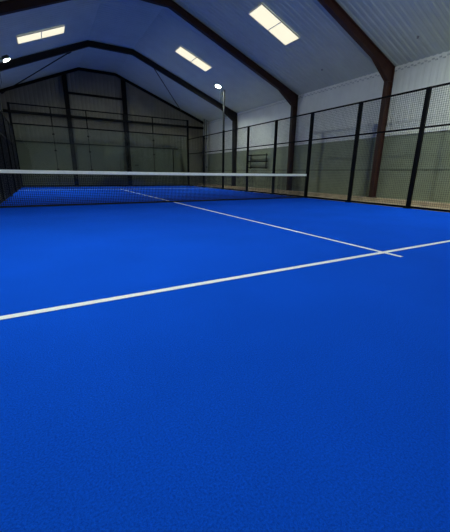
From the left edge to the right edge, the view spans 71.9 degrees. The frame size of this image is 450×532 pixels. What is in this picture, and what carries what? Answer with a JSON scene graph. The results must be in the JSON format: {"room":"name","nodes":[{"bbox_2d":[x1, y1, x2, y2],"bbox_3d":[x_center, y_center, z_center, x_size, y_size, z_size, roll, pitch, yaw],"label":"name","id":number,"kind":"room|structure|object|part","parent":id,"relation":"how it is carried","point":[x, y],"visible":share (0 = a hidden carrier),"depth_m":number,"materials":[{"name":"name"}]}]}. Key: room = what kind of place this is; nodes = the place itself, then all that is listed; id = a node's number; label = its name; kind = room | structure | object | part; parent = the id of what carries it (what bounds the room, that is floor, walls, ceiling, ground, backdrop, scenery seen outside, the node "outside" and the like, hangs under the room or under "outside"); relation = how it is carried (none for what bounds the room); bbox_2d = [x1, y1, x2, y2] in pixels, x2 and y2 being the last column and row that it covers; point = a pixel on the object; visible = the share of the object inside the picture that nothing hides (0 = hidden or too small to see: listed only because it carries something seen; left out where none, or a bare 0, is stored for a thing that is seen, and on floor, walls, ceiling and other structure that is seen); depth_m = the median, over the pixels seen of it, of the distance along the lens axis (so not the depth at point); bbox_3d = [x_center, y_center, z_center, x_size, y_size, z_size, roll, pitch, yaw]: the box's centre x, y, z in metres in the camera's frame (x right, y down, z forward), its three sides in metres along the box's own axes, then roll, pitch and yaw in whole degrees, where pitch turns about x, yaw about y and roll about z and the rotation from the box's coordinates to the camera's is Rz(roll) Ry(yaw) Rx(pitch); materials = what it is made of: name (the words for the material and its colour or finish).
{"room":"sports hall","nodes":[
{"label":"sports hall","id":0,"kind":"room"},
{"bbox_2d":[0,70,202,185],"bbox_3d":[-7.133,-8.049,18.589,12.900,6.290,0.060,-8,19,-28],"label":"wall","id":1,"kind":"structure","parent":0,"point":[49,92],"depth_m":18.10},
{"bbox_2d":[16,140,178,149],"bbox_3d":[-7.279,-7.260,18.651,9.500,0.060,0.050,-8,19,-28],"label":"trim","id":2,"kind":"structure","parent":1,"relation":"attached to","point":[16,140],"depth_m":18.28,"materials":[{"name":"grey metal"}]},
{"bbox_3d":[-7.160,-6.186,19.147,12.900,2.400,0.060,-8,19,-28],"label":"panel","id":3,"kind":"part","parent":1,"relation":"part of","materials":[{"name":"glass"}]},
{"bbox_2d":[130,147,174,184],"bbox_3d":[-4.711,-6.521,20.380,2.860,2.360,0.107,-8,19,-28],"label":"door","id":4,"kind":"structure","parent":1,"relation":"in","point":[142,159],"depth_m":20.32,"materials":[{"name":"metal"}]},
{"bbox_2d":[0,185,449,531],"bbox_3d":[-1.289,-1.930,9.458,13.200,0.123,24.400,-8,19,-28],"label":"floor","id":5,"kind":"structure","parent":0,"point":[255,365],"depth_m":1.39,"materials":[{"name":"blue carpet"}]},
{"bbox_2d":[0,55,16,191],"bbox_3d":[-7.999,-5.200,11.605,0.645,4.735,0.321,-8,19,-28],"label":"floodlight pole","id":6,"kind":"object","parent":5,"relation":"on","point":[4,58],"visible":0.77,"depth_m":11.44,"materials":[{"name":"grey metal"}]},
{"bbox_3d":[-8.214,-4.291,11.759,0.090,2.900,0.090,-8,19,-28],"label":"post","id":7,"kind":"part","parent":6,"relation":"part of","materials":[{"name":"black metal"}]},
{"bbox_2d":[0,110,21,203],"bbox_3d":[-5.302,-2.739,6.800,0.160,2.850,21.166,-8,19,-28],"label":"fence","id":8,"kind":"object","parent":5,"relation":"on","point":[4,155],"visible":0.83,"depth_m":11.18,"materials":[{"name":"black metal"}]},
{"bbox_3d":[-7.092,-3.678,9.852,0.070,2.850,0.105,-8,19,-28],"label":"post","id":9,"kind":"part","parent":8,"relation":"part of","materials":[{"name":"black metal"}]},
{"bbox_3d":[-5.339,-1.417,7.229,0.040,0.050,21.080,-8,19,-28],"label":"rail","id":10,"kind":"part","parent":8,"relation":"part of","materials":[{"name":"black metal"}]},
{"bbox_3d":[-9.349,-4.862,13.701,0.070,2.850,0.105,-8,19,-28],"label":"post","id":11,"kind":"part","parent":8,"relation":"part of","materials":[{"name":"black metal"}]},
{"bbox_2d":[61,74,78,184],"bbox_3d":[-8.749,-7.589,17.568,0.340,5.891,0.260,-8,19,-28],"label":"column","id":12,"kind":"structure","parent":5,"relation":"on","point":[64,78],"depth_m":17.41,"materials":[{"name":"black metal"}]},
{"bbox_2d":[2,109,65,117],"bbox_3d":[-10.727,-8.081,16.280,4.320,0.130,0.100,-8,19,-28],"label":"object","id":13,"kind":"object","parent":12,"relation":"attached to","point":[3,110],"visible":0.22,"depth_m":16.53,"materials":[{"name":"black metal"}]},
{"bbox_2d":[71,115,122,121],"bbox_3d":[-7.382,-8.576,18.089,2.910,0.130,0.100,-8,19,-28],"label":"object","id":14,"kind":"object","parent":12,"relation":"attached to","point":[72,116],"visible":0.79,"depth_m":17.98,"materials":[{"name":"black metal"}]},
{"bbox_2d":[7,102,189,186],"bbox_3d":[-6.428,-6.598,17.698,9.495,3.960,0.180,-8,19,-28],"label":"enclosure","id":15,"kind":"object","parent":5,"relation":"on","point":[8,103],"visible":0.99,"depth_m":17.05,"materials":[{"name":"black metal"}]},
{"bbox_3d":[-10.491,-5.997,15.501,0.100,3.960,0.100,-8,19,-28],"label":"corner post","id":16,"kind":"part","parent":15,"relation":"part of","materials":[{"name":"black metal"}]},
{"bbox_3d":[-6.402,-8.466,17.139,9.215,0.050,0.050,-8,19,-28],"label":"rail","id":17,"kind":"part","parent":15,"relation":"part of","materials":[{"name":"black metal"}]},
{"bbox_3d":[-6.414,-7.604,17.397,9.215,0.060,0.050,-8,19,-28],"label":"glass head rail","id":18,"kind":"part","parent":15,"relation":"part of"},
{"bbox_3d":[-6.454,-4.730,18.258,9.215,0.050,0.050,-8,19,-28],"label":"rail","id":19,"kind":"part","parent":15,"relation":"part of","materials":[{"name":"black metal"}]},
{"bbox_3d":[-2.366,-7.199,19.895,0.100,3.960,0.100,-8,19,-28],"label":"corner post","id":20,"kind":"part","parent":15,"relation":"part of","materials":[{"name":"black metal"}]},
{"bbox_2d":[121,80,132,184],"bbox_3d":[-6.018,-8.058,19.025,0.340,6.027,0.260,-8,19,-28],"label":"column","id":21,"kind":"structure","parent":5,"relation":"on","point":[123,83],"depth_m":18.87,"materials":[{"name":"black metal"}]},
{"bbox_2d":[68,92,122,99],"bbox_3d":[-7.366,-9.725,17.745,2.910,0.100,0.100,-8,19,-28],"label":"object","id":22,"kind":"object","parent":21,"relation":"attached to","point":[73,93],"visible":1,"depth_m":17.68,"materials":[{"name":"black metal"}]},
{"bbox_2d":[0,67,203,123],"bbox_3d":[-6.927,-9.852,17.712,12.804,2.246,0.120,-8,19,-28],"label":"rafter","id":23,"kind":"object","parent":21,"relation":"attached to","point":[77,68],"visible":0.89,"depth_m":17.24,"materials":[{"name":"black metal"}]},
{"bbox_2d":[154,69,181,110],"bbox_3d":[-3.208,-9.878,17.402,0.080,1.298,5.048,3,17,8],"label":"rod","id":24,"kind":"object","parent":23,"relation":"attached to","point":[154,69],"visible":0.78,"depth_m":17.25,"materials":[{"name":"brown metal"}]},
{"bbox_2d":[128,120,203,128],"bbox_3d":[-3.702,-9.121,20.080,5.090,0.130,0.100,-8,19,-28],"label":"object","id":25,"kind":"object","parent":21,"relation":"attached to","point":[136,122],"visible":0.93,"depth_m":19.98,"materials":[{"name":"black metal"}]},
{"bbox_2d":[0,169,306,207],"bbox_3d":[-1.108,-2.312,9.035,9.239,0.859,0.050,-8,19,-28],"label":"net","id":26,"kind":"object","parent":5,"relation":"on","point":[264,192],"visible":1,"depth_m":8.48,"materials":[{"name":"black fabric"}]},
{"bbox_2d":[206,120,207,183],"bbox_3d":[-1.235,-7.535,20.839,0.120,4.133,0.120,-8,19,-28],"label":"pipe","id":27,"kind":"object","parent":5,"relation":"on","point":[206,120],"visible":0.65,"depth_m":20.83,"materials":[{"name":"grey metal"}]},
{"bbox_2d":[215,84,224,187],"bbox_3d":[-0.220,-6.462,15.760,0.541,4.979,0.300,-6,18,-22],"label":"floodlight pole","id":28,"kind":"object","parent":5,"relation":"on","point":[217,85],"visible":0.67,"depth_m":15.69,"materials":[{"name":"grey metal"}]},
{"bbox_3d":[-0.090,-5.493,16.154,0.090,2.900,0.090,-8,19,-28],"label":"post","id":29,"kind":"part","parent":28,"relation":"part of","materials":[{"name":"black metal"}]},
{"bbox_2d":[188,82,449,211],"bbox_3d":[2.823,-3.942,11.194,0.160,2.850,21.166,-8,19,-28],"label":"fence","id":30,"kind":"object","parent":5,"relation":"on","point":[426,99],"visible":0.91,"depth_m":9.53,"materials":[{"name":"black metal"}]},
{"bbox_3d":[-1.225,-6.065,18.096,0.070,2.850,0.105,-8,19,-28],"label":"post","id":31,"kind":"part","parent":30,"relation":"part of","materials":[{"name":"black metal"}]},
{"bbox_3d":[1.033,-4.880,14.247,0.070,2.850,0.105,-8,19,-28],"label":"post","id":32,"kind":"part","parent":30,"relation":"part of","materials":[{"name":"black metal"}]},
{"bbox_3d":[2.010,-4.368,12.580,0.070,2.850,0.105,-8,19,-28],"label":"post","id":33,"kind":"part","parent":30,"relation":"part of","materials":[{"name":"black metal"}]},
{"bbox_3d":[2.968,-3.865,10.947,0.070,2.850,0.105,-8,19,-28],"label":"post","id":34,"kind":"part","parent":30,"relation":"part of","materials":[{"name":"black metal"}]},
{"bbox_3d":[2.823,-5.297,10.822,0.040,0.040,21.080,-8,19,-28],"label":"rail","id":35,"kind":"part","parent":30,"relation":"part of","materials":[{"name":"black metal"}]},
{"bbox_3d":[2.786,-2.619,11.624,0.040,0.050,21.080,-8,19,-28],"label":"rail","id":36,"kind":"part","parent":30,"relation":"part of","materials":[{"name":"black metal"}]},
{"bbox_3d":[2.812,-4.463,11.072,0.040,0.040,21.080,-8,19,-28],"label":"rail","id":37,"kind":"part","parent":30,"relation":"part of","materials":[{"name":"black metal"}]},
{"bbox_3d":[3.911,-3.371,9.338,0.070,2.850,0.105,-8,19,-28],"label":"post","id":38,"kind":"part","parent":30,"relation":"part of","materials":[{"name":"black metal"}]},
{"bbox_3d":[4.835,-2.886,7.763,0.070,2.850,0.105,-8,19,-28],"label":"post","id":39,"kind":"part","parent":30,"relation":"part of","materials":[{"name":"black metal"}]},
{"bbox_2d":[0,0,449,122],"bbox_3d":[-1.209,-6.923,7.945,12.900,2.174,24.160,-8,19,-28],"label":"ceiling","id":40,"kind":"structure","parent":0,"point":[154,31],"depth_m":11.04,"materials":[{"name":"metal"}]},
{"bbox_2d":[16,25,64,43],"bbox_3d":[-6.538,-8.234,11.037,1.571,0.670,0.700,-8,19,-28],"label":"skylight","id":41,"kind":"object","parent":40,"relation":"attached to","point":[58,30],"visible":1,"depth_m":11.01,"materials":[{"name":"white glass"}]},
{"bbox_3d":[-6.881,-8.035,10.898,0.816,0.012,0.668,-31,28,-19],"label":"pane","id":42,"kind":"part","parent":41,"relation":"part of","materials":[{"name":"white glass"}]},
{"bbox_3d":[-6.199,-8.441,11.172,0.816,0.012,0.668,-31,28,-19],"label":"pane","id":43,"kind":"part","parent":41,"relation":"part of","materials":[{"name":"white glass"}]},
{"bbox_2d":[175,46,211,71],"bbox_3d":[-1.344,-8.857,13.292,1.461,0.574,0.660,-8,19,-28],"label":"skylight","id":44,"kind":"object","parent":40,"relation":"attached to","point":[183,52],"visible":1,"depth_m":13.26,"materials":[{"name":"white glass"}]},
{"bbox_3d":[-1.655,-8.945,13.082,0.747,0.012,0.628,15,7,-33],"label":"pane","id":45,"kind":"part","parent":44,"relation":"part of","materials":[{"name":"white glass"}]},
{"bbox_3d":[-1.030,-8.778,13.501,0.747,0.012,0.628,15,7,-33],"label":"pane","id":46,"kind":"part","parent":44,"relation":"part of","materials":[{"name":"white glass"}]},
{"bbox_2d":[248,3,299,45],"bbox_3d":[1.544,-7.482,9.664,1.521,0.597,0.700,-8,19,-28],"label":"skylight","id":47,"kind":"object","parent":40,"relation":"attached to","point":[261,13],"visible":1,"depth_m":9.63,"materials":[{"name":"white glass"}]},
{"bbox_3d":[1.220,-7.574,9.445,0.779,0.012,0.668,15,7,-33],"label":"pane","id":48,"kind":"part","parent":47,"relation":"part of","materials":[{"name":"white glass"}]},
{"bbox_3d":[1.872,-7.400,9.881,0.779,0.012,0.668,15,7,-33],"label":"pane","id":49,"kind":"part","parent":47,"relation":"part of","materials":[{"name":"white glass"}]},
{"bbox_2d":[203,50,449,202],"bbox_3d":[4.313,-4.830,11.911,0.085,4.020,24.160,-8,19,-28],"label":"wall","id":50,"kind":"structure","parent":0,"point":[434,70],"depth_m":11.03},
{"bbox_2d":[248,153,267,168],"bbox_3d":[1.741,-5.488,16.258,0.150,0.740,1.701,-8,19,-28],"label":"wall bars","id":51,"kind":"object","parent":50,"relation":"attached to","point":[266,161],"visible":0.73,"depth_m":16.04,"materials":[{"name":"grey metal"}]},
{"bbox_2d":[198,183,449,207],"bbox_3d":[4.137,-2.823,12.366,0.480,0.110,24.000,-8,19,-28],"label":"trim","id":52,"kind":"structure","parent":50,"relation":"attached to","point":[419,203],"depth_m":10.35,"materials":[{"name":"beige wood"}]},
{"bbox_2d":[0,40,236,185],"bbox_3d":[-4.913,-6.924,14.792,12.830,6.123,0.240,-8,19,-28],"label":"frame","id":53,"kind":"object","parent":52,"relation":"on","point":[232,115],"visible":0.88,"depth_m":14.08,"materials":[{"name":"brown metal"}]},
{"bbox_2d":[1,52,70,93],"bbox_3d":[-8.879,-8.905,14.376,4.987,1.298,0.080,8,18,22],"label":"rod","id":54,"kind":"object","parent":53,"relation":"attached to","point":[69,52],"visible":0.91,"depth_m":14.28,"materials":[{"name":"brown metal"}]},
{"bbox_2d":[0,0,297,190],"bbox_3d":[-2.469,-5.642,10.623,12.830,6.123,0.240,-8,19,-28],"label":"frame","id":55,"kind":"object","parent":52,"relation":"on","point":[8,6],"visible":0.88,"depth_m":11.15,"materials":[{"name":"brown metal"}]},
{"bbox_2d":[317,0,394,197],"bbox_3d":[-0.317,-4.513,6.955,12.830,6.123,0.240,-8,19,-28],"label":"frame","id":56,"kind":"object","parent":52,"relation":"on","point":[386,69],"visible":0.95,"depth_m":9.37,"materials":[{"name":"red metal"}]},
{"bbox_3d":[4.334,-3.837,12.169,0.060,1.970,24.000,-8,19,-28],"label":"dado panel","id":57,"kind":"part","parent":50,"relation":"part of","materials":[{"name":"glass"}]}
]}

